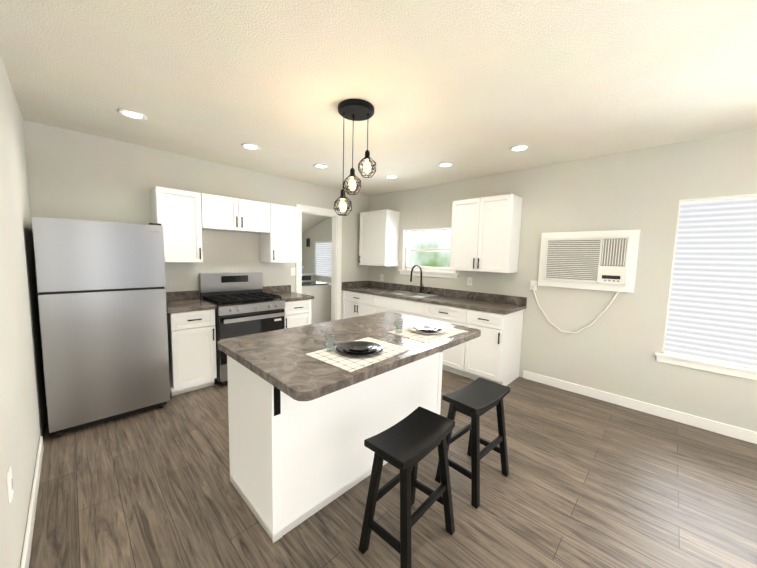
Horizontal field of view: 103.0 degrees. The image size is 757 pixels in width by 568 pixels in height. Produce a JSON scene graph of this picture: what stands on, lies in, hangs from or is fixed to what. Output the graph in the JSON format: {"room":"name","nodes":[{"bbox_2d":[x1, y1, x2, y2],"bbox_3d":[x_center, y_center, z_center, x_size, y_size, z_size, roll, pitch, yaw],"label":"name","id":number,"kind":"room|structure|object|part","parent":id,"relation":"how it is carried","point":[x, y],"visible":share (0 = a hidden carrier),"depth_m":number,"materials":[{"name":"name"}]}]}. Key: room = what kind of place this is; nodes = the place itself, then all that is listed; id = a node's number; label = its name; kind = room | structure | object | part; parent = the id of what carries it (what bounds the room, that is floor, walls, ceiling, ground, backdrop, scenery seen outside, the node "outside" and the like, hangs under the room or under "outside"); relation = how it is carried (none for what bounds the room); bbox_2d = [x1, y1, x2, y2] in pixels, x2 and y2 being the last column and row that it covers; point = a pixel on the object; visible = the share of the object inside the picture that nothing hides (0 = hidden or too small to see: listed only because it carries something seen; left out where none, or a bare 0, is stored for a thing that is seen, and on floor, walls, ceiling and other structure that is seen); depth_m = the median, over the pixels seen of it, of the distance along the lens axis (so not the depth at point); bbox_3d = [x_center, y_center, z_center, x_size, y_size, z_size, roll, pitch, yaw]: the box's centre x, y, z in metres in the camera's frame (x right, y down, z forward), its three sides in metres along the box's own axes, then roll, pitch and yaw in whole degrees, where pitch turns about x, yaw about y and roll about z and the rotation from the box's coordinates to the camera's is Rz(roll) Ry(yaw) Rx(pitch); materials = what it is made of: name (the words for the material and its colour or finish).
{"room":"kitchen","nodes":[
{"label":"kitchen","id":0,"kind":"room"},
{"bbox_2d":[0,55,45,567],"bbox_3d":[-0.799,0.136,0.404,6.767,2.580,0.120,6,7,44],"label":"wall","id":1,"kind":"structure","parent":0,"point":[22,402],"depth_m":1.67,"materials":[{"name":"paint"}]},
{"bbox_2d":[6,467,13,503],"bbox_3d":[-1.498,0.817,1.227,0.072,0.116,0.009,6,7,44],"label":"electrical outlet plate","id":2,"kind":"object","parent":1,"relation":"attached to","point":[9,484],"visible":1,"depth_m":1.21,"materials":[{"name":"white plastic"}]},
{"bbox_2d":[20,436,43,567],"bbox_3d":[-0.427,1.407,0.224,5.780,0.100,0.014,6,7,44],"label":"baseboard","id":3,"kind":"structure","parent":1,"relation":"attached to","point":[26,553],"depth_m":1.61,"materials":[{"name":"white wood"}]},
{"bbox_2d":[23,120,369,406],"bbox_3d":[-1.685,-0.237,4.234,0.120,2.580,4.146,6,7,44],"label":"wall","id":4,"kind":"structure","parent":0,"point":[77,175],"depth_m":3.31,"materials":[{"name":"paint"}]},
{"bbox_2d":[150,186,202,261],"bbox_3d":[-2.208,-0.624,3.303,0.357,0.765,0.405,6,7,44],"label":"upper cabinet","id":5,"kind":"object","parent":4,"relation":"attached to","point":[176,214],"visible":0.92,"depth_m":3.20,"materials":[{"name":"white wood"}]},
{"bbox_2d":[201,193,269,233],"bbox_3d":[-1.782,-0.845,3.716,0.357,0.380,0.790,6,7,44],"label":"upper cabinet","id":6,"kind":"object","parent":4,"relation":"attached to","point":[223,213],"visible":0.98,"depth_m":3.58,"materials":[{"name":"white wood"}]},
{"bbox_2d":[260,203,296,262],"bbox_3d":[-1.373,-0.682,4.156,0.357,0.765,0.385,6,7,44],"label":"upper cabinet","id":7,"kind":"object","parent":4,"relation":"attached to","point":[278,243],"visible":0.98,"depth_m":4.05,"materials":[{"name":"white wood"}]},
{"bbox_2d":[296,204,341,320],"bbox_3d":[-0.997,-0.111,4.945,0.142,2.230,0.870,6,7,44],"label":"door frame","id":8,"kind":"structure","parent":4,"relation":"attached to","point":[336,261],"depth_m":5.10,"materials":[{"name":"white wood"}]},
{"bbox_2d":[302,213,327,233],"bbox_3d":[-1.759,-1.404,5.767,2.303,0.741,2.186,6,7,44],"label":"ceiling","id":9,"kind":"structure","parent":0,"point":[309,221],"depth_m":6.49,"materials":[{"name":"white paint"}]},
{"bbox_2d":[0,0,756,195],"bbox_3d":[0.722,-1.283,1.806,6.767,0.060,4.386,6,7,44],"label":"ceiling","id":10,"kind":"structure","parent":0,"point":[469,89],"depth_m":1.86,"materials":[{"name":"white paint"}]},
{"bbox_2d":[117,109,146,119],"bbox_3d":[-1.975,-1.367,2.422,0.196,0.011,0.183,6,7,44],"label":"recessed light","id":11,"kind":"object","parent":10,"relation":"in","point":[132,114],"depth_m":2.43,"materials":[{"name":"white plastic"}]},
{"bbox_2d":[241,143,260,149],"bbox_3d":[-1.307,-1.412,3.090,0.189,0.011,0.185,6,7,44],"label":"recessed light","id":12,"kind":"object","parent":10,"relation":"in","point":[249,146],"depth_m":3.10,"materials":[{"name":"white plastic"}]},
{"bbox_2d":[313,164,328,168],"bbox_3d":[-0.703,-1.454,3.703,0.191,0.011,0.185,6,7,44],"label":"recessed light","id":13,"kind":"object","parent":10,"relation":"in","point":[322,166],"depth_m":3.73,"materials":[{"name":"white plastic"}]},
{"bbox_2d":[334,99,375,215],"bbox_3d":[-0.176,-0.920,2.286,0.270,0.791,0.271,6,7,44],"label":"pendant light","id":14,"kind":"object","parent":10,"relation":"hanging from","point":[353,110],"visible":1,"depth_m":2.27,"materials":[{"name":"black metal"}]},
{"bbox_2d":[385,175,397,178],"bbox_3d":[0.182,-1.473,4.130,0.179,0.011,0.186,6,7,44],"label":"recessed light","id":15,"kind":"object","parent":10,"relation":"in","point":[388,176],"depth_m":4.14,"materials":[{"name":"white plastic"}]},
{"bbox_2d":[438,162,453,166],"bbox_3d":[0.785,-1.404,3.533,0.180,0.011,0.191,6,7,44],"label":"recessed light","id":16,"kind":"object","parent":10,"relation":"in","point":[444,164],"depth_m":3.55,"materials":[{"name":"white plastic"}]},
{"bbox_2d":[509,145,529,151],"bbox_3d":[1.383,-1.336,2.953,0.179,0.011,0.188,6,7,44],"label":"recessed light","id":17,"kind":"object","parent":10,"relation":"in","point":[517,148],"depth_m":2.98,"materials":[{"name":"white plastic"}]},
{"bbox_2d":[29,370,756,567],"bbox_3d":[-0.163,1.252,2.847,9.070,0.060,4.386,6,7,44],"label":"floor","id":18,"kind":"structure","parent":0,"point":[588,482],"depth_m":1.84,"materials":[{"name":"brown wood"}]},
{"bbox_2d":[32,216,169,436],"bbox_3d":[-2.498,0.306,2.772,0.737,1.728,0.780,6,7,44],"label":"fridge","id":19,"kind":"object","parent":18,"relation":"on","point":[101,285],"visible":0.98,"depth_m":2.47,"materials":[{"name":"silver metal"}]},
{"bbox_2d":[166,290,216,395],"bbox_3d":[-2.121,0.619,3.329,0.647,1.020,0.440,6,7,44],"label":"base cabinet","id":20,"kind":"object","parent":18,"relation":"on","point":[191,329],"visible":0.92,"depth_m":3.14,"materials":[{"name":"white painted wood"},{"name":"black metal"},{"name":"laminate"}]},
{"bbox_2d":[199,272,284,385],"bbox_3d":[-1.652,0.492,3.709,0.735,1.225,0.760,6,7,44],"label":"range","id":21,"kind":"object","parent":18,"relation":"on","point":[244,303],"visible":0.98,"depth_m":3.57,"materials":[{"name":"silver metal"}]},
{"bbox_2d":[263,285,313,328],"bbox_3d":[-1.269,0.559,4.199,0.647,1.020,0.460,6,7,44],"label":"base cabinet","id":22,"kind":"object","parent":18,"relation":"on","point":[297,308],"visible":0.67,"depth_m":4.03,"materials":[{"name":"white wood"}]},
{"bbox_2d":[302,273,330,323],"bbox_3d":[-1.370,0.376,5.729,0.700,1.100,0.700,6,7,44],"label":"washer","id":23,"kind":"object","parent":18,"relation":"on","point":[320,292],"visible":0.42,"depth_m":5.55,"materials":[{"name":"white metal"}]},
{"bbox_2d":[223,340,469,542],"bbox_3d":[-0.111,0.838,2.175,0.870,0.890,1.548,6,7,44],"label":"kitchen island","id":24,"kind":"object","parent":18,"relation":"on","point":[312,408],"depth_m":1.75,"materials":[{"name":"white wood"}]},
{"bbox_2d":[218,312,480,403],"bbox_3d":[-0.107,0.376,2.111,1.010,0.042,1.600,6,7,44],"label":"island countertop","id":25,"kind":"structure","parent":24,"relation":"on","point":[305,363],"depth_m":1.76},
{"bbox_2d":[359,406,454,567],"bbox_3d":[0.165,1.043,1.555,0.322,0.609,0.468,6,7,44],"label":"stool","id":26,"kind":"object","parent":18,"relation":"on","point":[406,445],"visible":1,"depth_m":1.48,"materials":[{"name":"black paint"}]},
{"bbox_2d":[342,265,526,385],"bbox_3d":[0.583,0.400,4.505,2.843,1.368,0.647,6,7,44],"label":"base cabinet","id":27,"kind":"object","parent":18,"relation":"on","point":[492,352],"visible":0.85,"depth_m":3.77,"materials":[{"name":"white painted wood"},{"name":"black metal"}]},
{"bbox_2d":[435,377,509,508],"bbox_3d":[0.647,1.011,2.019,0.460,0.609,0.307,-3,7,-43],"label":"stool","id":28,"kind":"object","parent":18,"relation":"on","point":[476,399],"visible":0.94,"depth_m":1.94,"materials":[{"name":"black paint"}]},
{"bbox_2d":[302,129,756,431],"bbox_3d":[1.361,-0.266,4.239,9.070,2.780,0.120,6,7,44],"label":"wall","id":29,"kind":"structure","parent":0,"point":[615,346],"depth_m":3.14,"materials":[{"name":"paint"}]},
{"bbox_2d":[306,238,309,246],"bbox_3d":[-1.647,-0.966,7.030,0.140,0.200,0.024,6,7,44],"label":"picture","id":30,"kind":"object","parent":29,"relation":"attached to","point":[307,242],"visible":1,"depth_m":7.02,"materials":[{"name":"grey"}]},
{"bbox_2d":[315,241,331,277],"bbox_3d":[-1.192,-0.554,6.719,0.650,0.780,0.118,6,7,44],"label":"window blind","id":31,"kind":"object","parent":29,"relation":"attached to","point":[323,258],"visible":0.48,"depth_m":6.71,"materials":[{"name":"white plastic"}]},
{"bbox_2d":[359,209,399,265],"bbox_3d":[-0.004,-0.777,5.202,0.640,0.916,0.357,6,7,44],"label":"upper cabinet","id":32,"kind":"object","parent":29,"relation":"attached to","point":[379,239],"visible":1,"depth_m":5.04,"materials":[{"name":"white wood"}]},
{"bbox_2d":[398,227,458,278],"bbox_3d":[0.798,-0.495,4.750,1.120,0.745,0.155,6,7,44],"label":"window","id":33,"kind":"structure","parent":29,"relation":"in","point":[443,272],"depth_m":4.81,"materials":[{"name":"white"}]},
{"bbox_2d":[467,277,472,285],"bbox_3d":[1.284,-0.037,4.238,0.072,0.116,0.009,6,7,44],"label":"outlet","id":34,"kind":"object","parent":29,"relation":"attached to","point":[469,280],"visible":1,"depth_m":4.24,"materials":[{"name":"white plastic"}]},
{"bbox_2d":[450,194,522,272],"bbox_3d":[1.355,-0.623,3.882,0.780,0.916,0.357,6,7,44],"label":"upper cabinet","id":35,"kind":"object","parent":29,"relation":"attached to","point":[485,234],"visible":1,"depth_m":3.72,"materials":[{"name":"white wood"}]},
{"bbox_2d":[530,229,639,333],"bbox_3d":[2.177,-0.001,3.312,0.971,1.139,0.085,6,7,44],"label":"air conditioner","id":36,"kind":"object","parent":29,"relation":"in","point":[600,260],"visible":0.98,"depth_m":3.20,"materials":[{"name":"white plastic"}]},
{"bbox_3d":[2.156,0.262,3.387,0.880,0.598,0.033,6,7,44],"label":"ac outlet cord","id":37,"kind":"part","parent":36,"relation":"part of","materials":[{"name":"white plastic"}]},
{"bbox_2d":[523,370,756,443],"bbox_3d":[3.172,1.285,2.476,3.780,0.100,0.014,6,7,44],"label":"baseboard","id":38,"kind":"structure","parent":29,"relation":"attached to","point":[750,436],"depth_m":2.95,"materials":[{"name":"white wood"}]},
{"bbox_2d":[655,194,756,379],"bbox_3d":[3.098,0.025,2.534,1.030,1.525,0.155,6,7,44],"label":"window","id":39,"kind":"structure","parent":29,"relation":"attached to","point":[711,317],"depth_m":2.65,"materials":[{"name":"white plastic"}]},
{"label":"outside","id":40,"kind":"structure","parent":0,"visible":0},
{"bbox_2d":[408,230,450,267],"bbox_3d":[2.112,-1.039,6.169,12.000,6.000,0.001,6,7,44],"label":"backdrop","id":41,"kind":"structure","parent":40,"point":[431,240],"depth_m":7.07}
]}

